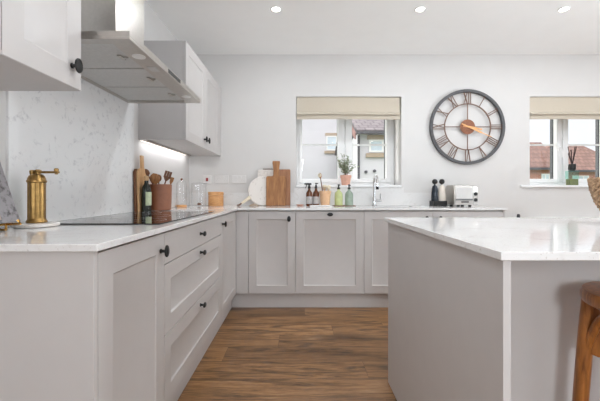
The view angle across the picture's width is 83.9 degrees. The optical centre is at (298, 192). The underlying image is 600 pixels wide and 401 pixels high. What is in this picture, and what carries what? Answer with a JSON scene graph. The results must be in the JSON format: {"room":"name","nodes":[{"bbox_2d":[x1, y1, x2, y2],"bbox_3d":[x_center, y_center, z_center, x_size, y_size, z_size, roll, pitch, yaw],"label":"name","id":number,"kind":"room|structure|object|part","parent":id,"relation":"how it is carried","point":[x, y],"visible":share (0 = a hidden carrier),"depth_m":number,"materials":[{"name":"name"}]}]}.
{"room":"kitchen","nodes":[
{"label":"kitchen","id":0,"kind":"room"},
{"bbox_2d":[0,0,188,227],"bbox_3d":[-1.215,-0.215,0.370,0.100,2.490,6.340,0,0,0],"label":"wall","id":1,"kind":"structure","parent":0,"point":[157,160],"depth_m":2.69,"materials":[{"name":"white paint"}]},
{"bbox_2d":[0,0,82,90],"bbox_3d":[-0.976,-0.741,0.840,0.376,0.719,0.839,0,0,0],"label":"upper cabinet","id":2,"kind":"object","parent":1,"relation":"attached to","point":[40,40],"visible":1,"depth_m":1.10,"materials":[{"name":"grey paint"}]},
{"bbox_3d":[-0.830,-0.741,0.670,0.020,0.718,0.498,0,0,0],"label":"door","id":3,"kind":"part","parent":2,"relation":"part of","materials":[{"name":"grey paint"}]},
{"bbox_3d":[-0.804,-0.457,1.206,0.032,0.054,0.038,0,0,0],"label":"knob","id":4,"kind":"part","parent":2,"relation":"part of","materials":[{"name":"black metal"}]},
{"bbox_2d":[6,78,133,226],"bbox_3d":[-1.159,-0.516,1.831,0.012,1.308,1.009,0,0,0],"label":"backsplash","id":5,"kind":"structure","parent":1,"relation":"attached to","point":[87,134],"depth_m":1.70,"materials":[{"name":"white stone"}]},
{"bbox_2d":[81,0,200,102],"bbox_3d":[-0.907,-1.029,1.786,0.488,0.860,0.949,0,0,0],"label":"hood","id":6,"kind":"object","parent":1,"relation":"attached to","point":[115,58],"visible":0.82,"depth_m":1.66,"materials":[{"name":"metal"}]},
{"bbox_3d":[-0.710,-0.601,1.630,0.040,0.002,0.060,0,0,0],"label":"sensor plate","id":7,"kind":"part","parent":6,"relation":"part of","materials":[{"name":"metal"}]},
{"bbox_2d":[138,41,220,155],"bbox_3d":[-0.976,-0.734,2.979,0.376,0.732,1.118,0,0,0],"label":"upper cabinet","id":8,"kind":"object","parent":1,"relation":"attached to","point":[189,129],"visible":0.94,"depth_m":2.48,"materials":[{"name":"grey paint"}]},
{"bbox_2d":[138,138,217,155],"bbox_3d":[-0.993,-0.381,2.925,0.342,0.026,1.008,0,0,0],"label":"light","id":9,"kind":"object","parent":8,"relation":"attached to","point":[185,146],"depth_m":2.75,"materials":[{"name":"white plastic"}]},
{"bbox_3d":[-0.830,-0.741,2.672,0.020,0.718,0.502,0,0,0],"label":"door","id":10,"kind":"part","parent":8,"relation":"part of","materials":[{"name":"grey paint"}]},
{"bbox_3d":[-0.994,-0.741,3.485,0.339,0.718,0.107,0,0,0],"label":"filler panel","id":11,"kind":"part","parent":8,"relation":"part of","materials":[{"name":"grey paint"}]},
{"bbox_3d":[-0.830,-0.741,3.178,0.020,0.718,0.502,0,0,0],"label":"door","id":12,"kind":"part","parent":8,"relation":"part of","materials":[{"name":"grey paint"}]},
{"bbox_2d":[171,193,189,206],"bbox_3d":[-1.159,0.071,2.931,0.012,0.132,1.190,0,0,0],"label":"upstand","id":13,"kind":"object","parent":1,"relation":"attached to","point":[177,198],"visible":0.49,"depth_m":3.25,"materials":[{"name":"white stone"}]},
{"bbox_2d":[177,307,396,400],"bbox_3d":[1.718,1.070,0.525,5.965,0.080,6.850,0,0,0],"label":"floor","id":14,"kind":"structure","parent":0,"point":[257,353],"depth_m":2.07,"materials":[{"name":"brown wood"}]},
{"bbox_2d":[0,233,169,400],"bbox_3d":[-0.843,0.595,1.139,0.640,0.871,0.471,0,0,0],"label":"base cabinet","id":15,"kind":"object","parent":14,"relation":"on","point":[75,326],"visible":0.99,"depth_m":0.90,"materials":[{"name":"grey paint"}]},
{"bbox_3d":[-0.859,0.595,0.913,0.608,0.871,0.018,0,0,0],"label":"panel","id":16,"kind":"part","parent":15,"relation":"part of","materials":[{"name":"grey paint"}]},
{"bbox_3d":[-0.565,0.530,1.149,0.020,0.725,0.450,0,0,0],"label":"door","id":17,"kind":"part","parent":15,"relation":"part of","materials":[{"name":"grey paint"}]},
{"bbox_3d":[-0.539,0.236,1.340,0.032,0.049,0.034,0,0,0],"label":"knob","id":18,"kind":"part","parent":15,"relation":"part of","materials":[{"name":"black metal"}]},
{"bbox_2d":[162,216,220,400],"bbox_3d":[-0.843,0.527,1.877,0.640,0.731,1.002,0,0,0],"label":"base cabinet","id":19,"kind":"object","parent":14,"relation":"on","point":[192,267],"visible":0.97,"depth_m":1.70,"materials":[{"name":"grey paint"}]},
{"bbox_3d":[-0.565,0.233,1.877,0.020,0.130,1.000,0,0,0],"label":"drawer","id":20,"kind":"part","parent":19,"relation":"part of","materials":[{"name":"grey paint"}]},
{"bbox_3d":[-0.565,0.745,1.877,0.020,0.296,1.000,0,0,0],"label":"drawer","id":21,"kind":"part","parent":19,"relation":"part of","materials":[{"name":"grey paint"}]},
{"bbox_3d":[-0.565,0.448,1.877,0.020,0.291,1.000,0,0,0],"label":"drawer","id":22,"kind":"part","parent":19,"relation":"part of","materials":[{"name":"grey paint"}]},
{"bbox_2d":[169,301,231,400],"bbox_3d":[-0.609,0.963,1.956,0.015,0.135,2.063,0,0,0],"label":"plinth","id":23,"kind":"object","parent":14,"relation":"on","point":[182,385],"visible":0.33,"depth_m":2.00,"materials":[{"name":"grey paint"}]},
{"bbox_2d":[220,210,248,316],"bbox_3d":[-0.805,0.527,2.959,0.716,0.731,1.158,0,0,0],"label":"base cabinet","id":24,"kind":"object","parent":14,"relation":"on","point":[234,234],"visible":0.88,"depth_m":2.87,"materials":[{"name":"grey paint"}]},
{"bbox_3d":[-0.565,0.530,2.660,0.020,0.725,0.559,0,0,0],"label":"door","id":25,"kind":"part","parent":24,"relation":"part of","materials":[{"name":"grey paint"}]},
{"bbox_3d":[-0.500,0.530,2.953,0.108,0.725,0.020,0,0,0],"label":"filler panel","id":26,"kind":"part","parent":24,"relation":"part of","materials":[{"name":"grey paint"}]},
{"bbox_2d":[0,205,507,251],"bbox_3d":[0.332,0.148,2.213,2.992,0.020,2.651,0,0,0],"label":"countertop","id":27,"kind":"structure","parent":24,"relation":"on","point":[61,238],"depth_m":1.22,"materials":[{"name":"white stone"}]},
{"bbox_2d":[0,219,20,230],"bbox_3d":[-1.073,0.018,1.115,0.165,0.239,0.166,0,0,0],"label":"book stand","id":28,"kind":"object","parent":27,"relation":"on","point":[18,220],"visible":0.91,"depth_m":1.19,"materials":[{"name":"gold metal"}]},
{"bbox_2d":[0,163,19,223],"bbox_3d":[-1.082,-0.023,1.113,0.122,0.279,0.225,0,0,0],"label":"cookbook","id":29,"kind":"object","parent":28,"relation":"on","point":[8,211],"visible":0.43,"depth_m":1.20,"materials":[{"name":"paper"}]},
{"bbox_2d":[12,221,59,227],"bbox_3d":[-1.055,0.130,1.345,0.152,0.015,0.152,0,0,0],"label":"coaster","id":30,"kind":"object","parent":27,"relation":"on","point":[49,223],"visible":0.85,"depth_m":1.30,"materials":[{"name":"white stone"}]},
{"bbox_2d":[25,168,59,222],"bbox_3d":[-1.030,0.013,1.345,0.124,0.219,0.072,0,0,0],"label":"pepper mill","id":31,"kind":"object","parent":30,"relation":"on","point":[36,182],"visible":1,"depth_m":1.32,"materials":[{"name":"gold metal"}]},
{"bbox_3d":[-1.056,-0.057,1.345,0.067,0.037,0.067,0,0,0],"label":"domed lid","id":32,"kind":"part","parent":31,"relation":"part of","materials":[{"name":"gold metal"}]},
{"bbox_2d":[133,169,136,211],"bbox_3d":[-1.139,-0.014,2.406,0.016,0.300,0.188,-2,0,0],"label":"chopping board","id":33,"kind":"object","parent":27,"relation":"on","point":[135,170],"visible":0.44,"depth_m":2.31,"materials":[{"name":"brown wood"}]},
{"bbox_2d":[59,211,213,224],"bbox_3d":[-0.846,0.135,1.873,0.508,0.005,0.905,0,0,0],"label":"cooktop","id":34,"kind":"object","parent":27,"relation":"in","point":[142,217],"visible":0.98,"depth_m":1.69,"materials":[{"name":"black glass"}]},
{"bbox_2d":[136,155,146,211],"bbox_3d":[-1.123,-0.064,2.397,0.016,0.400,0.150,-2,0,0],"label":"chopping board","id":35,"kind":"object","parent":27,"relation":"on","point":[140,173],"visible":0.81,"depth_m":2.34,"materials":[{"name":"brown wood"}]},
{"bbox_2d":[141,176,151,210],"bbox_3d":[-1.078,0.011,2.362,0.065,0.252,0.064,0,0,0],"label":"oil bottle","id":36,"kind":"object","parent":27,"relation":"on","point":[146,194],"visible":0.89,"depth_m":2.34,"materials":[{"name":"green glass"}]},
{"bbox_2d":[149,184,171,210],"bbox_3d":[-1.066,0.038,2.572,0.166,0.199,0.166,0,0,0],"label":"utensil crock","id":37,"kind":"object","parent":27,"relation":"on","point":[161,193],"visible":0.84,"depth_m":2.50,"materials":[{"name":"brown ceramic"}]},
{"bbox_2d":[145,169,152,183],"bbox_3d":[-1.078,-0.023,2.522,0.028,0.296,0.217,0,0,23],"label":"wooden spoon","id":38,"kind":"object","parent":37,"relation":"in","point":[147,172],"visible":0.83,"depth_m":2.44,"materials":[{"name":"brown wood"}]},
{"bbox_2d":[150,173,159,183],"bbox_3d":[-1.060,-0.010,2.517,0.046,0.266,0.118,0,0,32],"label":"wooden spoon","id":39,"kind":"object","parent":37,"relation":"in","point":[155,178],"visible":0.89,"depth_m":2.49,"materials":[{"name":"brown wood"}]},
{"bbox_2d":[163,170,171,183],"bbox_3d":[-1.033,-0.023,2.560,0.118,0.292,0.014,0,0,-10],"label":"wooden spatula","id":40,"kind":"object","parent":37,"relation":"in","point":[166,174],"visible":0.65,"depth_m":2.56,"materials":[{"name":"brown wood"}]},
{"bbox_2d":[208,192,223,205],"bbox_3d":[-0.843,0.066,3.390,0.154,0.144,0.154,0,0,0],"label":"canister","id":41,"kind":"object","parent":27,"relation":"on","point":[214,198],"visible":0.99,"depth_m":3.33,"materials":[{"name":"brown wood"}]},
{"bbox_3d":[-0.843,0.011,3.390,0.154,0.035,0.154,0,0,0],"label":"lid","id":42,"kind":"part","parent":41,"relation":"part of","materials":[{"name":"brown wood"}]},
{"bbox_2d":[237,196,250,205],"bbox_3d":[-0.556,0.086,3.372,0.148,0.100,0.039,0,0,-27],"label":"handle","id":43,"kind":"object","parent":27,"relation":"on","point":[248,197],"visible":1,"depth_m":3.37,"materials":[{"name":"brown wood"}]},
{"bbox_2d":[248,177,265,204],"bbox_3d":[-0.375,-0.014,3.448,0.300,0.299,0.039,0,0,0],"label":"serving board","id":44,"kind":"object","parent":27,"relation":"on","point":[257,187],"visible":0.72,"depth_m":3.44,"materials":[{"name":"white stone"}]},
{"bbox_2d":[266,161,285,205],"bbox_3d":[-0.235,-0.093,3.432,0.204,0.460,0.059,0,0,0],"label":"chopping board","id":45,"kind":"object","parent":27,"relation":"on","point":[275,184],"visible":1,"depth_m":3.42,"materials":[{"name":"brown wood"}]},
{"bbox_2d":[279,169,289,205],"bbox_3d":[-0.172,-0.051,3.476,0.165,0.377,0.053,0,0,0],"label":"chopping board","id":46,"kind":"object","parent":27,"relation":"on","point":[282,172],"visible":0.49,"depth_m":3.47,"materials":[{"name":"brown wood"}]},
{"bbox_2d":[304,183,312,205],"bbox_3d":[0.098,0.022,3.363,0.078,0.230,0.067,0,0,33],"label":"bottle","id":47,"kind":"object","parent":27,"relation":"on","point":[309,199],"visible":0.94,"depth_m":3.34,"materials":[{"name":"brown glass"}]},
{"bbox_3d":[0.103,0.050,3.360,0.065,0.176,0.065,0,0,0],"label":"glass","id":48,"kind":"part","parent":47,"relation":"part of","materials":[{"name":"brown glass"}]},
{"bbox_2d":[313,183,318,204],"bbox_3d":[0.172,0.021,3.370,0.066,0.232,0.066,0,0,17],"label":"bottle","id":49,"kind":"object","parent":27,"relation":"on","point":[315,193],"visible":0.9,"depth_m":3.34,"materials":[{"name":"brown glass"}]},
{"bbox_2d":[310,205,330,206],"bbox_3d":[0.210,0.132,3.265,0.210,0.011,0.100,0,0,0],"label":"tray","id":50,"kind":"object","parent":27,"relation":"on","point":[310,205],"visible":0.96,"depth_m":3.22,"materials":[{"name":"ceramic"}]},
{"bbox_2d":[319,191,330,204],"bbox_3d":[0.264,0.061,3.375,0.122,0.152,0.122,0,0,0],"label":"pot","id":51,"kind":"object","parent":27,"relation":"on","point":[324,195],"visible":0.82,"depth_m":3.33,"materials":[{"name":"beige ceramic"}]},
{"bbox_2d":[335,184,342,205],"bbox_3d":[0.400,0.028,3.370,0.081,0.219,0.081,0,0,0],"label":"soap bottle","id":52,"kind":"object","parent":27,"relation":"on","point":[338,194],"visible":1,"depth_m":3.34,"materials":[{"name":"glass"}]},
{"bbox_2d":[345,184,352,205],"bbox_3d":[0.507,0.028,3.380,0.081,0.219,0.081,0,0,0],"label":"soap bottle","id":53,"kind":"object","parent":27,"relation":"on","point":[348,195],"visible":0.98,"depth_m":3.35,"materials":[{"name":"green glass"}]},
{"bbox_2d":[372,174,381,205],"bbox_3d":[0.796,-0.021,3.366,0.101,0.318,0.180,0,0,0],"label":"tap","id":54,"kind":"object","parent":27,"relation":"on","point":[375,178],"visible":1,"depth_m":3.41,"materials":[{"name":"silver metal"}]},
{"bbox_3d":[0.772,-0.064,3.360,0.025,0.232,0.165,0,0,0],"label":"spout","id":55,"kind":"part","parent":54,"relation":"part of","materials":[{"name":"silver metal"}]},
{"bbox_2d":[429,201,446,205],"bbox_3d":[1.400,0.112,3.360,0.130,0.052,0.120,0,0,0],"label":"condiment caddy","id":56,"kind":"object","parent":27,"relation":"on","point":[434,203],"visible":0.85,"depth_m":3.30,"materials":[{"name":"black metal"}]},
{"bbox_2d":[431,179,438,204],"bbox_3d":[1.366,-0.004,3.360,0.070,0.259,0.070,0,0,0],"label":"condiment bottle","id":57,"kind":"object","parent":56,"relation":"in","point":[434,192],"visible":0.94,"depth_m":3.34,"materials":[{"name":"blue glass"}]},
{"bbox_2d":[438,179,445,200],"bbox_3d":[1.437,-0.004,3.360,0.078,0.259,0.078,0,0,0],"label":"condiment bottle","id":58,"kind":"object","parent":56,"relation":"in","point":[441,190],"visible":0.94,"depth_m":3.33,"materials":[{"name":"beige ceramic"}]},
{"bbox_2d":[446,185,477,205],"bbox_3d":[1.625,0.032,3.336,0.234,0.210,0.208,0,0,0],"label":"toaster","id":59,"kind":"object","parent":27,"relation":"on","point":[457,195],"visible":0.94,"depth_m":3.25,"materials":[{"name":"metal"}]},
{"bbox_3d":[1.608,0.006,3.248,0.156,0.110,0.004,0,0,0],"label":"plate","id":60,"kind":"part","parent":59,"relation":"part of","materials":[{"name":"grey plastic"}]},
{"bbox_3d":[1.718,0.026,3.345,0.048,0.195,0.190,0,0,0],"label":"control panel","id":61,"kind":"part","parent":59,"relation":"part of","materials":[{"name":"metal"}]},
{"bbox_2d":[249,210,295,293],"bbox_3d":[-0.237,0.527,3.224,0.413,0.731,0.627,0,0,0],"label":"base cabinet","id":62,"kind":"object","parent":14,"relation":"on","point":[272,233],"visible":1,"depth_m":2.95,"materials":[{"name":"grey paint"}]},
{"bbox_2d":[232,293,387,306],"bbox_3d":[0.598,0.963,2.997,2.398,0.135,0.015,0,0,0],"label":"plinth","id":63,"kind":"object","parent":14,"relation":"on","point":[239,300],"visible":0.43,"depth_m":2.99,"materials":[{"name":"grey paint"}]},
{"bbox_2d":[296,210,363,293],"bbox_3d":[0.272,0.527,3.224,0.601,0.731,0.627,0,0,0],"label":"base cabinet","id":64,"kind":"object","parent":14,"relation":"on","point":[329,243],"visible":1,"depth_m":2.95,"materials":[{"name":"grey paint"}]},
{"bbox_2d":[363,210,432,293],"bbox_3d":[0.876,0.527,3.224,0.605,0.731,0.627,0,0,0],"label":"base cabinet","id":65,"kind":"object","parent":14,"relation":"on","point":[375,227],"visible":0.41,"depth_m":2.94,"materials":[{"name":"grey paint"}]},
{"bbox_2d":[431,210,504,217],"bbox_3d":[1.498,0.595,3.224,0.635,0.871,0.627,0,0,0],"label":"base cabinet","id":66,"kind":"object","parent":14,"relation":"on","point":[436,213],"visible":0.22,"depth_m":2.94,"materials":[{"name":"grey paint"}]},
{"bbox_2d":[388,222,599,400],"bbox_3d":[1.439,0.595,1.308,1.918,0.871,1.047,0,0,0],"label":"kitchen island","id":67,"kind":"object","parent":14,"relation":"on","point":[464,324],"visible":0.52,"depth_m":1.20,"materials":[{"name":"grey paint"}]},
{"bbox_3d":[0.489,0.591,1.292,0.018,0.863,1.015,0,0,0],"label":"panel","id":68,"kind":"part","parent":67,"relation":"part of","materials":[{"name":"grey paint"}]},
{"bbox_2d":[384,218,599,260],"bbox_3d":[1.438,0.148,1.301,1.943,0.020,1.058,0,0,0],"label":"island countertop","id":69,"kind":"structure","parent":67,"relation":"on","point":[503,239],"depth_m":1.09,"materials":[{"name":"white stone"}]},
{"bbox_2d":[587,177,599,210],"bbox_3d":[1.432,0.036,1.400,0.341,0.203,0.340,0,0,20],"label":"woven bowl","id":70,"kind":"object","parent":69,"relation":"on","point":[593,184],"visible":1,"depth_m":1.45,"materials":[{"name":"beige wicker"}]},
{"bbox_3d":[1.439,0.591,1.209,1.881,0.863,0.018,0,0,0],"label":"panel","id":71,"kind":"part","parent":67,"relation":"part of","materials":[{"name":"grey paint"}]},
{"bbox_2d":[572,281,599,400],"bbox_3d":[1.040,0.664,0.955,0.364,0.734,0.364,0,0,0],"label":"bar stool","id":72,"kind":"object","parent":14,"relation":"on","point":[588,333],"visible":1,"depth_m":1.05,"materials":[{"name":"brown wood"}]},
{"bbox_3d":[0.907,0.685,1.075,0.076,0.691,0.041,0,0,42],"label":"leg","id":73,"kind":"part","parent":72,"relation":"part of","materials":[{"name":"brown wood"}]},
{"bbox_3d":[1.040,0.320,0.955,0.364,0.046,0.364,0,0,0],"label":"seat","id":74,"kind":"part","parent":72,"relation":"part of","materials":[{"name":"brown wood"}]},
{"bbox_2d":[146,0,599,54],"bbox_3d":[1.718,-1.500,0.525,5.965,0.080,6.850,0,0,0],"label":"ceiling","id":75,"kind":"structure","parent":0,"point":[209,27],"depth_m":2.96,"materials":[{"name":"white paint"}]},
{"bbox_2d":[271,6,280,11],"bbox_3d":[-0.183,-1.457,2.660,0.086,0.006,0.086,0,0,0],"label":"recessed light","id":76,"kind":"object","parent":75,"relation":"in","point":[274,8],"visible":1,"depth_m":2.66,"materials":[{"name":"white glass"}]},
{"bbox_2d":[415,6,425,11],"bbox_3d":[0.966,-1.457,2.660,0.086,0.006,0.086,0,0,0],"label":"recessed light","id":77,"kind":"object","parent":75,"relation":"in","point":[420,8],"visible":1,"depth_m":2.66,"materials":[{"name":"white"}]},
{"bbox_2d":[557,6,570,11],"bbox_3d":[2.110,-1.457,2.660,0.086,0.006,0.086,0,0,0],"label":"recessed light","id":78,"kind":"object","parent":75,"relation":"in","point":[563,9],"visible":1,"depth_m":2.66,"materials":[{"name":"white"}]},
{"bbox_2d":[189,55,599,217],"bbox_3d":[1.718,-0.215,3.745,5.965,2.490,0.410,0,0,0],"label":"wall","id":79,"kind":"structure","parent":0,"point":[259,93],"depth_m":3.54,"materials":[{"name":"white paint"}]},
{"bbox_2d":[203,175,210,183],"bbox_3d":[-0.972,-0.135,3.533,0.086,0.086,0.014,0,0,0],"label":"switch","id":80,"kind":"object","parent":79,"relation":"attached to","point":[206,178],"visible":1,"depth_m":3.53,"materials":[{"name":"white plastic"}]},
{"bbox_2d":[214,175,228,182],"bbox_3d":[-0.820,-0.137,3.533,0.148,0.086,0.012,0,0,0],"label":"wall socket","id":81,"kind":"object","parent":79,"relation":"attached to","point":[217,178],"visible":1,"depth_m":3.53,"materials":[{"name":"white plastic"}]},
{"bbox_2d":[232,175,245,182],"bbox_3d":[-0.635,-0.137,3.533,0.148,0.086,0.012,0,0,0],"label":"wall socket","id":82,"kind":"object","parent":79,"relation":"attached to","point":[235,178],"visible":1,"depth_m":3.53,"materials":[{"name":"white plastic"}]},
{"bbox_2d":[258,169,272,176],"bbox_3d":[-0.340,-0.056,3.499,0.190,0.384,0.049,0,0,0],"label":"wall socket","id":83,"kind":"object","parent":79,"relation":"attached to","point":[265,172],"visible":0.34,"depth_m":3.51,"materials":[{"name":"white plastic"}]},
{"bbox_2d":[190,188,447,204],"bbox_3d":[0.338,0.044,3.533,2.980,0.188,0.012,0,0,0],"label":"upstand","id":84,"kind":"object","parent":79,"relation":"attached to","point":[361,196],"visible":0.59,"depth_m":3.53,"materials":[{"name":"white stone"}]},
{"bbox_2d":[296,104,401,186],"bbox_3d":[0.527,-0.533,3.714,1.115,0.964,0.392,0,0,0],"label":"window","id":85,"kind":"structure","parent":79,"relation":"in","point":[344,144],"depth_m":3.80,"materials":[{"name":"white plastic"}]},
{"bbox_3d":[0.258,-0.540,3.830,0.515,0.860,0.060,0,0,0],"label":"sash","id":86,"kind":"part","parent":85,"relation":"part of","materials":[{"name":"white plastic"}]},
{"bbox_2d":[340,175,350,184],"bbox_3d":[0.508,-0.131,3.630,0.122,0.110,0.122,0,0,0],"label":"plant pot","id":87,"kind":"object","parent":85,"relation":"on","point":[345,179],"visible":0.8,"depth_m":3.58,"materials":[{"name":"ceramic"}]},
{"bbox_2d":[336,153,358,174],"bbox_3d":[0.514,-0.298,3.641,0.270,0.258,0.162,0,0,-27],"label":"plant","id":88,"kind":"object","parent":87,"relation":"on","point":[344,167],"visible":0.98,"depth_m":3.62,"materials":[{"name":"green plant"}]},
{"bbox_2d":[297,97,399,119],"bbox_3d":[0.521,-0.891,3.558,1.091,0.241,0.089,0,0,0],"label":"blind","id":89,"kind":"object","parent":85,"relation":"attached to","point":[372,108],"visible":1,"depth_m":3.55,"materials":[{"name":"beige fabric"}]},
{"bbox_3d":[0.527,-0.063,3.667,1.113,0.024,0.297,0,0,0],"label":"sill","id":90,"kind":"part","parent":85,"relation":"part of","materials":[{"name":"white paint"}]},
{"bbox_3d":[0.786,-0.540,3.830,0.517,0.860,0.060,0,0,0],"label":"sash","id":91,"kind":"part","parent":85,"relation":"part of","materials":[{"name":"white plastic"}]},
{"bbox_3d":[0.527,-0.545,3.891,1.115,0.940,0.038,0,0,0],"label":"frame","id":92,"kind":"part","parent":85,"relation":"part of","materials":[{"name":"white plastic"}]},
{"bbox_2d":[429,89,504,164],"bbox_3d":[1.772,-0.688,3.518,0.790,0.790,0.043,0,0,0],"label":"wall clock","id":93,"kind":"object","parent":79,"relation":"attached to","point":[467,126],"visible":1,"depth_m":3.51,"materials":[{"name":"grey metal"}]},
{"bbox_2d":[520,119,599,186],"bbox_3d":[3.002,-0.533,3.714,1.315,0.964,0.392,0,0,0],"label":"window","id":94,"kind":"structure","parent":79,"relation":"in","point":[558,144],"depth_m":3.81,"materials":[{"name":"white plastic"}]},
{"bbox_3d":[2.732,-0.540,3.830,0.515,0.860,0.060,0,0,0],"label":"sash","id":95,"kind":"part","parent":94,"relation":"part of","materials":[{"name":"white plastic"}]},
{"bbox_3d":[3.002,-0.063,3.667,1.315,0.024,0.297,0,0,0],"label":"sill","id":96,"kind":"part","parent":94,"relation":"part of","materials":[{"name":"white paint"}]},
{"bbox_3d":[3.002,-0.545,3.840,1.115,0.940,0.050,0,0,0],"label":"frame","id":97,"kind":"part","parent":94,"relation":"part of","materials":[{"name":"white plastic"}]},
{"bbox_3d":[2.960,-0.465,3.774,0.026,0.150,0.052,0,0,0],"label":"handle","id":98,"kind":"part","parent":94,"relation":"part of","materials":[{"name":"white plastic"}]},
{"bbox_2d":[566,164,577,184],"bbox_3d":[2.992,-0.193,3.660,0.100,0.235,0.070,0,0,0],"label":"reed diffuser","id":99,"kind":"object","parent":94,"relation":"on","point":[571,167],"visible":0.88,"depth_m":3.63,"materials":[{"name":"green glass"}]},
{"bbox_3d":[3.002,-0.545,3.891,1.115,0.940,0.038,0,0,0],"label":"frame","id":100,"kind":"part","parent":94,"relation":"part of","materials":[{"name":"white plastic"}]},
{"bbox_3d":[3.261,-0.540,3.830,0.517,0.860,0.060,0,0,0],"label":"sash","id":101,"kind":"part","parent":94,"relation":"part of","materials":[{"name":"white plastic"}]},
{"bbox_2d":[530,97,599,118],"bbox_3d":[2.997,-0.891,3.558,1.091,0.241,0.089,0,0,0],"label":"blind","id":102,"kind":"object","parent":79,"relation":"attached to","point":[540,107],"visible":1,"depth_m":3.55,"materials":[{"name":"beige fabric"}]},
{"label":"outside","id":103,"kind":"structure","parent":0,"visible":0},
{"bbox_3d":[15.000,1.280,46.985,150.000,0.300,86.030,0,0,0],"label":"ground","id":104,"kind":"structure","parent":103,"visible":0},
{"bbox_2d":[302,119,336,178],"bbox_3d":[-2.300,-3.520,20.250,12.000,9.300,6.100,0,0,0],"label":"house","id":105,"kind":"structure","parent":104,"relation":"on","point":[316,160],"depth_m":17.50,"materials":[{"name":"grey stone"}]},
{"bbox_3d":[1.965,-2.095,17.454,1.270,0.130,0.089,0,0,0],"label":"sill","id":106,"kind":"part","parent":105,"relation":"part of","materials":[{"name":"beige stone"}]},
{"bbox_3d":[1.965,-2.570,17.484,0.948,0.638,0.028,0,0,0],"label":"pane","id":107,"kind":"part","parent":105,"relation":"part of","materials":[{"name":"clear glass"}]},
{"bbox_2d":[335,119,383,178],"bbox_3d":[4.295,-1.220,13.945,4.990,4.700,6.610,0,0,0],"label":"house","id":108,"kind":"structure","parent":104,"relation":"on","point":[369,159],"depth_m":11.00,"materials":[{"name":"grey stone"}]},
{"bbox_3d":[2.750,-1.215,10.954,1.100,0.130,0.089,0,0,0],"label":"sill","id":109,"kind":"part","parent":108,"relation":"part of","materials":[{"name":"beige stone"}]},
{"bbox_3d":[2.750,-1.520,10.984,0.778,0.298,0.028,0,0,0],"label":"pane","id":110,"kind":"part","parent":108,"relation":"part of","materials":[{"name":"clear glass"}]},
{"bbox_2d":[530,142,549,178],"bbox_3d":[11.850,-1.045,21.460,7.500,4.350,3.680,0,0,0],"label":"house","id":111,"kind":"structure","parent":104,"relation":"on","point":[539,155],"depth_m":20.07,"materials":[{"name":"red brick"}]},
{"bbox_2d":[545,146,594,178],"bbox_3d":[19.450,-1.195,24.460,6.300,4.650,4.680,0,0,0],"label":"house","id":112,"kind":"structure","parent":104,"relation":"on","point":[584,159],"depth_m":22.87,"materials":[{"name":"red brick"}]},
{"bbox_3d":[18.950,-0.550,22.484,0.978,1.038,0.028,0,0,0],"label":"pane","id":113,"kind":"part","parent":112,"relation":"part of","materials":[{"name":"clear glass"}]}
]}

